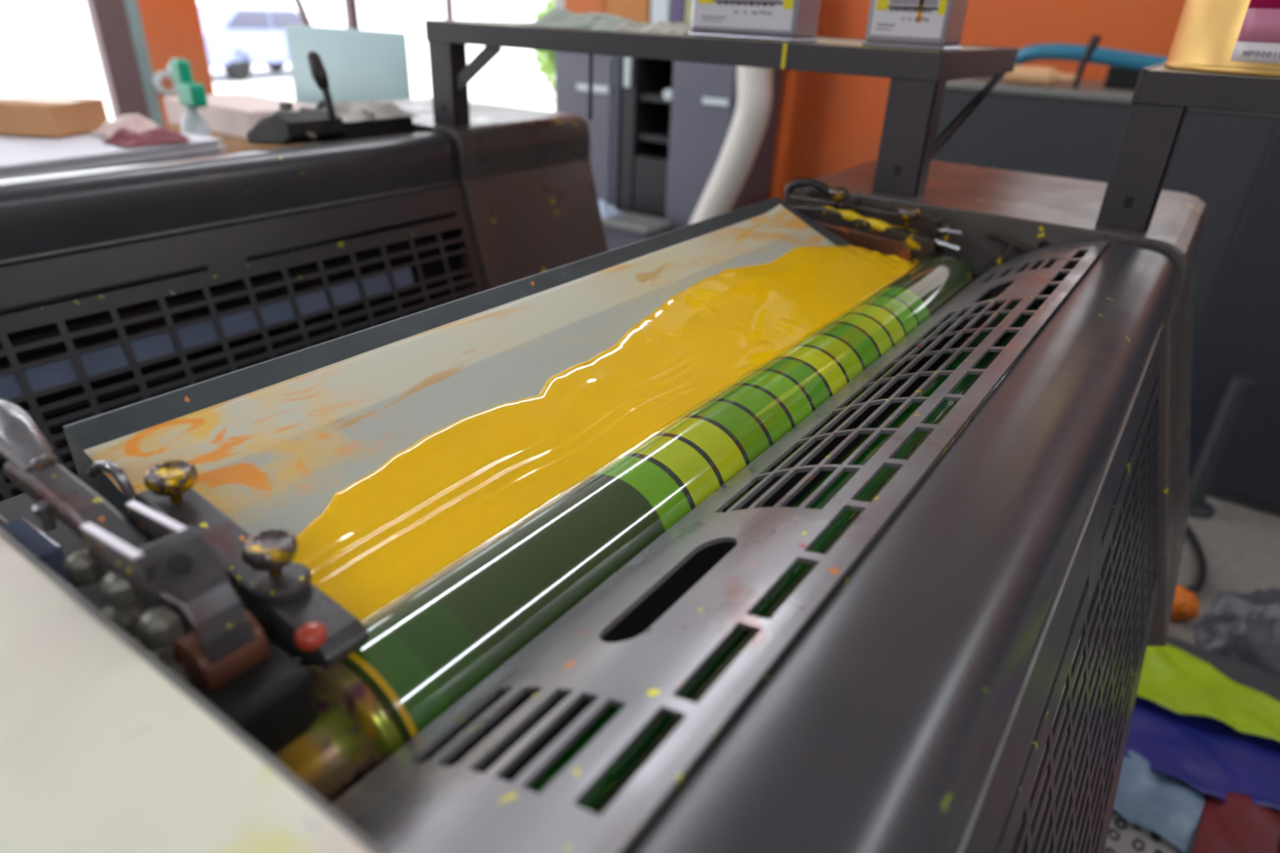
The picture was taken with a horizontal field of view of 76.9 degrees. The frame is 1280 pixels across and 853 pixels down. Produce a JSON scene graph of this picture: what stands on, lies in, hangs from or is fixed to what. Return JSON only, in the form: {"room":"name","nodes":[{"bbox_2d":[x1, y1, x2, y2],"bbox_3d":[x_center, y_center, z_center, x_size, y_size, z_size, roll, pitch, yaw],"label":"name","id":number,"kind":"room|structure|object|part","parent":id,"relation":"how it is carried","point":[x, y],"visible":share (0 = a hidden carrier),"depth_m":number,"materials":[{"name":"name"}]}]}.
{"room":"print shop","nodes":[
{"label":"print shop","id":0,"kind":"room"},
{"bbox_2d":[137,0,214,128],"bbox_3d":[-3.645,-3.473,6.093,0.100,3.600,0.460,20,32,30],"label":"wall column","id":1,"kind":"structure","parent":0,"point":[173,28],"depth_m":6.29,"materials":[{"name":"orange paint"}]},
{"bbox_2d":[124,0,164,127],"bbox_3d":[-3.798,-3.371,5.882,0.080,3.600,0.100,20,32,30],"label":"trim","id":2,"kind":"structure","parent":1,"relation":"attached to","point":[131,6],"depth_m":6.16,"materials":[{"name":"teal paint"}]},
{"bbox_2d":[152,70,177,95],"bbox_3d":[-3.706,-2.684,6.305,0.045,0.180,0.180,20,32,30],"label":"spray bottle nozzle","id":3,"kind":"object","parent":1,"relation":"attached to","point":[163,83],"visible":0.91,"depth_m":6.28,"materials":[{"name":"white plastic"}]},
{"bbox_2d":[0,15,555,120],"bbox_3d":[-18.835,-13.627,28.605,52.750,0.100,90.000,20,32,30],"label":"ground","id":4,"kind":"structure","parent":0,"point":[40,55],"depth_m":19.96,"materials":[{"name":"white"}]},
{"bbox_2d":[198,4,303,81],"bbox_3d":[-8.831,-8.805,18.458,1.720,1.430,4.284,12,29,18],"label":"car","id":5,"kind":"object","parent":4,"relation":"on","point":[237,38],"visible":0.48,"depth_m":17.27,"materials":[{"name":"white paint"}]},
{"bbox_2d":[531,0,555,92],"bbox_3d":[-1.305,-7.519,15.887,1.504,2.061,1.934,20,32,30],"label":"shrub","id":6,"kind":"object","parent":4,"relation":"on","point":[547,65],"visible":0.1,"depth_m":15.61,"materials":[{"name":"green plant"}]},
{"bbox_2d":[554,0,564,8],"bbox_3d":[0.808,-3.724,6.951,0.100,3.600,4.600,20,32,30],"label":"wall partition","id":7,"kind":"structure","parent":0,"point":[557,3],"depth_m":5.33,"materials":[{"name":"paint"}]},
{"bbox_2d":[768,0,1185,201],"bbox_3d":[2.847,-1.741,3.282,8.050,3.600,0.150,20,32,30],"label":"wall","id":8,"kind":"structure","parent":0,"point":[828,123],"depth_m":4.32,"materials":[{"name":"orange paint"}]},
{"bbox_2d":[993,495,1279,852],"bbox_3d":[0.154,0.183,3.366,11.400,0.100,13.400,20,32,30],"label":"floor","id":9,"kind":"structure","parent":0,"point":[1240,544],"depth_m":2.85,"materials":[{"name":"concrete"}]},
{"bbox_2d":[0,97,608,502],"bbox_3d":[-0.889,0.158,1.672,0.733,1.419,1.920,20,32,30],"label":"printing press","id":10,"kind":"object","parent":9,"relation":"on","point":[121,286],"visible":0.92,"depth_m":1.35,"materials":[{"name":"black metal"}]},
{"bbox_3d":[-0.947,0.213,1.744,0.560,1.250,1.880,20,32,30],"label":"machine frame","id":11,"kind":"part","parent":10,"relation":"part of","materials":[{"name":"black metal"}]},
{"bbox_2d":[246,50,344,145],"bbox_3d":[-0.653,-0.618,1.520,0.167,0.168,0.120,20,32,30],"label":"tool","id":12,"kind":"object","parent":10,"relation":"on","point":[288,126],"visible":1,"depth_m":1.50,"materials":[{"name":"black plastic"}]},
{"bbox_3d":[-0.670,-0.598,1.529,0.044,0.032,0.044,20,32,30],"label":"adjusting knob","id":13,"kind":"part","parent":12,"relation":"part of","materials":[{"name":"black plastic"}]},
{"bbox_3d":[-0.581,-0.603,1.504,0.025,0.058,0.014,20,32,30],"label":"rod","id":14,"kind":"part","parent":12,"relation":"part of","materials":[{"name":"black"}]},
{"bbox_2d":[318,116,413,142],"bbox_3d":[-0.591,-0.619,1.668,0.170,0.048,0.170,20,32,30],"label":"tray","id":15,"kind":"object","parent":10,"relation":"on","point":[366,129],"visible":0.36,"depth_m":1.61,"materials":[{"name":"black plastic"}]},
{"bbox_2d":[312,99,420,123],"bbox_3d":[-0.574,-0.651,1.645,0.165,0.031,0.198,20,32,30],"label":"rag","id":16,"kind":"object","parent":15,"relation":"on","point":[349,112],"visible":0.87,"depth_m":1.62,"materials":[{"name":"white fabric"}]},
{"bbox_2d":[424,19,1018,196],"bbox_3d":[0.116,-0.658,1.573,1.042,0.197,0.446,20,32,30],"label":"rack","id":17,"kind":"object","parent":10,"relation":"on","point":[908,144],"visible":0.94,"depth_m":1.27,"materials":[{"name":"metal"}]},
{"bbox_3d":[-0.396,-0.728,1.671,0.066,0.191,0.042,20,32,30],"label":"leg","id":18,"kind":"part","parent":17,"relation":"part of","materials":[{"name":"paint"}]},
{"bbox_3d":[-0.303,-0.880,1.795,0.007,0.040,0.446,20,32,30],"label":"rail","id":19,"kind":"part","parent":17,"relation":"part of","materials":[{"name":"metal"}]},
{"bbox_2d":[515,7,648,31],"bbox_3d":[-0.090,-0.767,1.515,0.242,0.034,0.191,20,32,30],"label":"rag","id":20,"kind":"object","parent":17,"relation":"on","point":[558,17],"visible":0.83,"depth_m":1.48,"materials":[{"name":"white fabric"}]},
{"bbox_3d":[-0.112,-0.795,1.825,0.009,0.191,0.009,-14,32,-29],"label":"tie rod","id":21,"kind":"part","parent":17,"relation":"part of","materials":[{"name":"paint"}]},
{"bbox_2d":[609,20,692,35],"bbox_3d":[0.047,-0.704,1.422,0.162,0.019,0.164,20,32,30],"label":"rag","id":22,"kind":"object","parent":17,"relation":"on","point":[659,28],"visible":0.77,"depth_m":1.39,"materials":[{"name":"white fabric"}]},
{"bbox_2d":[688,0,821,42],"bbox_3d":[0.186,-0.740,1.245,0.191,0.257,0.091,20,32,30],"label":"tin can","id":23,"kind":"object","parent":17,"relation":"on","point":[771,20],"visible":1,"depth_m":1.25,"materials":[{"name":"metal"}]},
{"bbox_3d":[0.398,-0.443,1.186,0.068,0.191,0.042,20,32,30],"label":"leg","id":24,"kind":"part","parent":17,"relation":"part of","materials":[{"name":"paint"}]},
{"bbox_2d":[862,0,968,51],"bbox_3d":[0.406,-0.673,1.133,0.121,0.257,0.091,20,32,30],"label":"tin can","id":25,"kind":"object","parent":17,"relation":"on","point":[913,24],"visible":1,"depth_m":1.14,"materials":[{"name":"metal"}]},
{"bbox_3d":[0.541,-0.577,1.279,0.007,0.040,0.446,20,32,30],"label":"rail","id":26,"kind":"part","parent":17,"relation":"part of","materials":[{"name":"metal"}]},
{"bbox_2d":[0,160,1207,852],"bbox_3d":[0.155,0.516,1.025,0.733,1.456,1.920,20,32,30],"label":"printing press","id":27,"kind":"object","parent":9,"relation":"on","point":[832,603],"visible":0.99,"depth_m":0.41,"materials":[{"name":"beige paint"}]},
{"bbox_3d":[-0.346,0.012,0.438,0.106,0.061,0.024,20,32,30],"label":"handle","id":28,"kind":"part","parent":27,"relation":"part of","materials":[{"name":"metal"}]},
{"bbox_3d":[-0.269,0.046,0.393,0.144,0.031,0.018,20,32,30],"label":"lever arm","id":29,"kind":"part","parent":27,"relation":"part of","materials":[{"name":"metal"}]},
{"bbox_3d":[-0.223,0.057,0.345,0.056,0.023,0.004,20,32,30],"label":"plate","id":30,"kind":"part","parent":27,"relation":"part of","materials":[{"name":"metal"}]},
{"bbox_3d":[-0.190,0.076,0.346,0.043,0.048,0.029,20,32,30],"label":"cap plate","id":31,"kind":"part","parent":27,"relation":"part of","materials":[{"name":"metal"}]},
{"bbox_3d":[0.009,-0.100,0.796,0.206,0.084,0.943,20,32,30],"label":"fountain blade","id":32,"kind":"part","parent":27,"relation":"part of","materials":[{"name":"metal"}]},
{"bbox_2d":[83,204,835,662],"bbox_3d":[0.009,-0.094,0.775,0.185,0.072,0.910,20,32,30],"label":"tray","id":33,"kind":"object","parent":27,"relation":"on","point":[274,456],"visible":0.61,"depth_m":0.60,"materials":[{"name":"plastic"}]},
{"bbox_2d":[291,245,916,620],"bbox_3d":[0.057,-0.082,0.789,0.136,0.049,0.936,20,32,30],"label":"pool","id":34,"kind":"object","parent":27,"relation":"on","point":[436,500],"visible":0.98,"depth_m":0.61,"materials":[{"name":"yellow liquid"}]},
{"bbox_3d":[0.097,0.588,1.105,0.560,1.250,1.880,20,32,30],"label":"machine frame","id":35,"kind":"part","parent":27,"relation":"part of","materials":[{"name":"grey metal"}]},
{"bbox_3d":[0.417,-0.259,1.111,0.057,0.027,0.029,20,32,30],"label":"adjuster rod","id":36,"kind":"part","parent":27,"relation":"part of","materials":[{"name":"metal"}]},
{"bbox_3d":[0.502,-0.240,1.101,0.062,0.041,0.027,20,32,30],"label":"link rod","id":37,"kind":"part","parent":27,"relation":"part of","materials":[{"name":"metal"}]},
{"bbox_2d":[1095,62,1279,231],"bbox_3d":[1.249,0.391,1.190,1.322,1.610,0.446,20,32,30],"label":"rack","id":38,"kind":"object","parent":27,"relation":"on","point":[1162,96],"visible":0.85,"depth_m":1.00,"materials":[{"name":"metal"}]},
{"bbox_3d":[0.648,-0.350,1.034,0.060,0.185,0.042,20,32,30],"label":"leg","id":39,"kind":"part","parent":38,"relation":"part of","materials":[{"name":"paint"}]},
{"bbox_3d":[0.743,-0.498,1.157,0.007,0.040,0.446,20,32,30],"label":"rail","id":40,"kind":"part","parent":38,"relation":"part of","materials":[{"name":"metal"}]},
{"bbox_2d":[1164,0,1279,77],"bbox_3d":[0.798,-0.565,0.953,0.234,0.272,0.234,20,32,30],"label":"can","id":41,"kind":"object","parent":38,"relation":"on","point":[1230,37],"visible":1,"depth_m":0.95,"materials":[{"name":"metal"}]},
{"bbox_2d":[601,209,673,250],"bbox_3d":[-0.132,-0.999,4.911,0.600,0.560,0.280,20,32,30],"label":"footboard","id":42,"kind":"object","parent":9,"relation":"on","point":[620,230],"visible":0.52,"depth_m":4.69,"materials":[{"name":"grey"}]},
{"bbox_2d":[598,200,623,218],"bbox_3d":[-0.254,-1.308,4.808,0.272,0.068,0.200,20,32,30],"label":"cloth","id":43,"kind":"object","parent":42,"relation":"on","point":[606,211],"visible":0.42,"depth_m":4.76,"materials":[{"name":"fabric"}]},
{"bbox_2d":[554,51,783,232],"bbox_3d":[0.105,-1.553,5.022,1.310,1.460,0.550,20,32,30],"label":"cabinet","id":44,"kind":"object","parent":9,"relation":"on","point":[659,129],"visible":0.52,"depth_m":4.75,"materials":[{"name":"metal"}]},
{"bbox_3d":[-0.351,-1.728,5.006,0.420,1.050,0.015,20,32,30],"label":"door","id":45,"kind":"part","parent":44,"relation":"part of","materials":[{"name":"metal"}]},
{"bbox_2d":[564,0,605,14],"bbox_3d":[-0.247,-2.517,4.894,0.300,0.339,0.300,20,32,30],"label":"storage box","id":46,"kind":"object","parent":44,"relation":"on","point":[576,6],"visible":0.1,"depth_m":4.77,"materials":[{"name":"orange cardboard"}]},
{"bbox_3d":[-0.281,-2.010,4.795,0.240,0.040,0.016,20,32,30],"label":"handle","id":47,"kind":"part","parent":44,"relation":"part of","materials":[{"name":"white plastic"}]},
{"bbox_2d":[623,57,631,87],"bbox_3d":[-0.070,-2.047,4.656,0.040,0.160,0.020,20,32,30],"label":"handle","id":48,"kind":"object","parent":44,"relation":"attached to","point":[627,60],"depth_m":4.65,"materials":[{"name":"grey plastic"}]},
{"bbox_2d":[605,0,651,23],"bbox_3d":[0.006,-2.426,4.739,0.300,0.339,0.300,20,32,30],"label":"storage box","id":49,"kind":"object","parent":44,"relation":"on","point":[637,11],"visible":0.13,"depth_m":4.60,"materials":[{"name":"orange cardboard"}]},
{"bbox_2d":[650,0,670,23],"bbox_3d":[0.194,-2.358,4.625,0.120,0.339,0.300,20,32,30],"label":"binder","id":50,"kind":"object","parent":44,"relation":"on","point":[660,9],"visible":0.1,"depth_m":4.50,"materials":[{"name":"white plastic"}]},
{"bbox_3d":[0.162,-1.882,4.572,0.060,0.060,0.028,20,32,30],"label":"knob","id":51,"kind":"part","parent":44,"relation":"part of","materials":[{"name":"white plastic"}]},
{"bbox_2d":[669,0,685,23],"bbox_3d":[0.287,-2.325,4.567,0.090,0.339,0.300,20,32,30],"label":"binder","id":52,"kind":"object","parent":44,"relation":"on","point":[677,7],"visible":0.1,"depth_m":4.45,"materials":[{"name":"purple plastic"}]},
{"bbox_2d":[684,0,692,26],"bbox_3d":[0.361,-2.298,4.522,0.070,0.339,0.300,20,32,30],"label":"binder","id":53,"kind":"object","parent":44,"relation":"on","point":[688,11],"visible":0.05,"depth_m":4.41,"materials":[{"name":"beige plastic"}]},
{"bbox_3d":[0.327,-1.350,4.603,0.370,1.300,0.015,20,32,30],"label":"door","id":54,"kind":"part","parent":44,"relation":"part of","materials":[{"name":"metal"}]},
{"bbox_3d":[0.406,-1.744,4.331,0.160,0.035,0.016,20,32,30],"label":"handle","id":55,"kind":"part","parent":44,"relation":"part of","materials":[{"name":"white plastic"}]},
{"bbox_2d":[689,66,773,224],"bbox_3d":[0.471,-1.736,4.164,0.460,2.599,0.180,20,32,30],"label":"duct","id":56,"kind":"object","parent":9,"relation":"on","point":[748,125],"visible":0.52,"depth_m":4.16,"materials":[{"name":"white plastic"}]},
{"bbox_2d":[931,75,1279,516],"bbox_3d":[3.149,-0.281,2.829,4.270,1.445,0.825,20,32,30],"label":"cabinet","id":57,"kind":"object","parent":9,"relation":"on","point":[1229,161],"visible":0.23,"depth_m":3.01,"materials":[{"name":"grey metal"}]},
{"bbox_2d":[1004,65,1075,86],"bbox_3d":[1.562,-1.366,3.146,0.250,0.068,0.068,20,32,30],"label":"roll","id":58,"kind":"object","parent":57,"relation":"on","point":[1022,74],"visible":0.84,"depth_m":3.13,"materials":[{"name":"brown"}]},
{"bbox_2d":[973,43,1168,78],"bbox_3d":[2.176,-1.268,2.915,1.903,0.148,0.060,20,32,30],"label":"pipe","id":59,"kind":"object","parent":57,"relation":"on","point":[1121,59],"visible":0.48,"depth_m":3.14,"materials":[{"name":"blue plastic"}]},
{"bbox_2d":[1071,34,1102,89],"bbox_3d":[1.678,-1.367,3.027,0.056,0.189,0.036,20,32,30],"label":"brush","id":60,"kind":"object","parent":57,"relation":"on","point":[1095,40],"visible":1,"depth_m":3.02,"materials":[{"name":"black"}]},
{"bbox_2d":[1103,66,1139,89],"bbox_3d":[2.232,-1.369,3.196,0.650,0.080,0.350,20,32,30],"label":"toolbox","id":61,"kind":"object","parent":57,"relation":"on","point":[1116,77],"visible":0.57,"depth_m":3.20,"materials":[{"name":"black plastic"}]},
{"bbox_3d":[3.384,0.029,2.243,3.100,1.350,0.015,20,32,30],"label":"panel","id":62,"kind":"part","parent":57,"relation":"part of","materials":[{"name":"grey metal"}]},
{"bbox_2d":[1170,584,1199,622],"bbox_3d":[1.698,0.554,2.550,0.126,0.102,0.117,20,32,30],"label":"ball","id":63,"kind":"object","parent":9,"relation":"on","point":[1186,606],"visible":0.59,"depth_m":2.51,"materials":[{"name":"orange plastic"}]},
{"bbox_2d":[1183,523,1207,593],"bbox_3d":[1.894,0.450,2.836,0.180,0.030,0.507,20,32,30],"label":"cable loop","id":64,"kind":"object","parent":9,"relation":"on","point":[1200,583],"visible":0.38,"depth_m":2.78,"materials":[{"name":"black rubber"}]},
{"bbox_2d":[1187,375,1254,518],"bbox_3d":[2.169,0.073,3.038,0.160,0.550,0.160,20,32,30],"label":"post","id":65,"kind":"object","parent":9,"relation":"on","point":[1238,390],"visible":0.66,"depth_m":3.01,"materials":[{"name":"black metal"}]},
{"bbox_3d":[2.159,0.306,3.158,0.160,0.025,0.160,20,32,30],"label":"plate","id":66,"kind":"part","parent":65,"relation":"part of","materials":[{"name":"grey paint"}]},
{"bbox_2d":[1166,635,1279,799],"bbox_3d":[1.427,0.912,1.666,0.800,0.259,0.850,20,32,30],"label":"crate","id":67,"kind":"object","parent":9,"relation":"on","point":[1266,682],"visible":0.02,"depth_m":1.99,"materials":[{"name":"grey paint"}]},
{"bbox_2d":[1062,794,1184,852],"bbox_3d":[0.967,0.851,1.440,0.400,0.011,0.310,20,32,30],"label":"cloth","id":68,"kind":"object","parent":67,"relation":"on","point":[1124,836],"visible":0.44,"depth_m":1.55,"materials":[{"name":"fabric"}]},
{"bbox_2d":[1078,740,1205,852],"bbox_3d":[1.021,0.738,1.622,0.240,0.026,0.200,20,32,30],"label":"cloth","id":69,"kind":"object","parent":67,"relation":"on","point":[1166,806],"visible":0.68,"depth_m":1.60,"materials":[{"name":"blue fabric"}]},
{"bbox_2d":[1091,683,1279,809],"bbox_3d":[1.253,0.691,1.712,0.501,0.027,0.325,20,32,30],"label":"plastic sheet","id":70,"kind":"object","parent":67,"relation":"on","point":[1208,754],"visible":0.7,"depth_m":1.71,"materials":[{"name":"blue plastic"}]},
{"bbox_2d":[1106,644,1279,741],"bbox_3d":[1.361,0.619,1.807,0.541,0.030,0.270,20,32,30],"label":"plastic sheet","id":71,"kind":"object","parent":70,"relation":"on","point":[1171,677],"visible":0.71,"depth_m":1.83,"materials":[{"name":"plastic"}]},
{"bbox_2d":[1191,791,1279,852],"bbox_3d":[1.206,0.797,1.518,0.280,0.022,0.260,20,32,30],"label":"cloth","id":72,"kind":"object","parent":67,"relation":"on","point":[1236,825],"visible":1,"depth_m":1.56,"materials":[{"name":"red fabric"}]},
{"bbox_2d":[1192,587,1279,675],"bbox_3d":[1.788,0.610,2.155,0.500,0.372,0.346,20,32,30],"label":"plastic bag","id":73,"kind":"object","parent":9,"relation":"on","point":[1245,628],"visible":0.66,"depth_m":2.17,"materials":[{"name":"grey plastic"}]},
{"bbox_3d":[-1.774,-0.123,2.489,1.150,1.100,1.300,20,32,30],"label":"table","id":74,"kind":"object","parent":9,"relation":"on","visible":0},
{"bbox_3d":[-1.750,-0.583,2.114,0.798,0.058,0.887,20,32,30],"label":"pile","id":75,"kind":"object","parent":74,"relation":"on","visible":0},
{"bbox_3d":[-1.700,-0.663,2.143,0.678,0.058,0.805,20,32,30],"label":"pile","id":76,"kind":"object","parent":75,"relation":"on","visible":0},
{"bbox_2d":[0,132,226,178],"bbox_3d":[-1.642,-0.732,2.151,0.671,0.058,0.715,15,30,23],"label":"pile","id":77,"kind":"object","parent":76,"relation":"on","point":[20,155],"visible":0.6,"depth_m":2.07,"materials":[{"name":"white paper"}]},
{"bbox_2d":[0,94,108,137],"bbox_3d":[-1.670,-0.869,2.251,0.240,0.082,0.200,5,27,5],"label":"carton","id":78,"kind":"object","parent":77,"relation":"on","point":[28,115],"visible":0.9,"depth_m":2.18,"materials":[{"name":"cardboard"}]},
{"bbox_2d":[88,114,159,137],"bbox_3d":[-1.436,-0.851,2.265,0.147,0.056,0.173,20,32,30],"label":"sheet","id":79,"kind":"object","parent":77,"relation":"on","point":[138,123],"visible":0.77,"depth_m":2.22,"materials":[{"name":"paper"}]},
{"bbox_2d":[101,126,195,147],"bbox_3d":[-1.330,-0.788,2.176,0.147,0.033,0.202,20,32,30],"label":"rag","id":80,"kind":"object","parent":77,"relation":"on","point":[123,137],"visible":1,"depth_m":2.15,"materials":[{"name":"red"}]},
{"bbox_3d":[-1.941,-0.777,3.937,1.650,0.920,1.100,20,32,30],"label":"table","id":81,"kind":"object","parent":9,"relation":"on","visible":0},
{"bbox_2d":[166,58,211,137],"bbox_3d":[-1.673,-1.105,3.037,0.168,0.508,0.095,20,32,30],"label":"spray bottle","id":82,"kind":"object","parent":81,"relation":"on","point":[192,95],"visible":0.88,"depth_m":2.94,"materials":[{"name":"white plastic"}]},
{"bbox_2d":[166,123,303,154],"bbox_3d":[-1.624,-1.140,3.410,0.680,0.230,0.350,20,32,30],"label":"carton","id":83,"kind":"object","parent":81,"relation":"on","point":[233,144],"visible":0.11,"depth_m":3.17,"materials":[{"name":"cardboard"}]},
{"bbox_2d":[163,93,317,138],"bbox_3d":[-1.621,-1.287,3.330,0.640,0.102,0.340,20,32,30],"label":"paper stack","id":84,"kind":"object","parent":83,"relation":"on","point":[235,114],"visible":0.59,"depth_m":3.19,"materials":[{"name":"white paper"}]},
{"bbox_2d":[284,24,411,104],"bbox_3d":[-1.181,-1.283,3.299,0.740,0.622,0.060,20,32,30],"label":"glass panel","id":85,"kind":"object","parent":81,"relation":"on","point":[361,65],"visible":0.4,"depth_m":3.19,"materials":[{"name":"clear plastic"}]},
{"bbox_3d":[-4.383,-3.114,5.337,0.100,3.600,13.200,20,32,30],"label":"wall","id":86,"kind":"structure","parent":0,"visible":0},
{"bbox_2d":[84,0,151,120],"bbox_3d":[-3.894,-3.316,5.767,0.110,3.600,0.220,20,32,30],"label":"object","id":87,"kind":"structure","parent":86,"relation":"attached to","point":[108,20],"depth_m":6.01,"materials":[{"name":"brown paint"}]},
{"bbox_2d":[293,0,454,29],"bbox_3d":[-2.677,-3.945,7.620,0.080,3.112,2.383,20,32,30],"label":"trim","id":88,"kind":"structure","parent":86,"relation":"attached to","point":[351,11],"depth_m":7.56,"materials":[{"name":"brown paint"}]}
]}

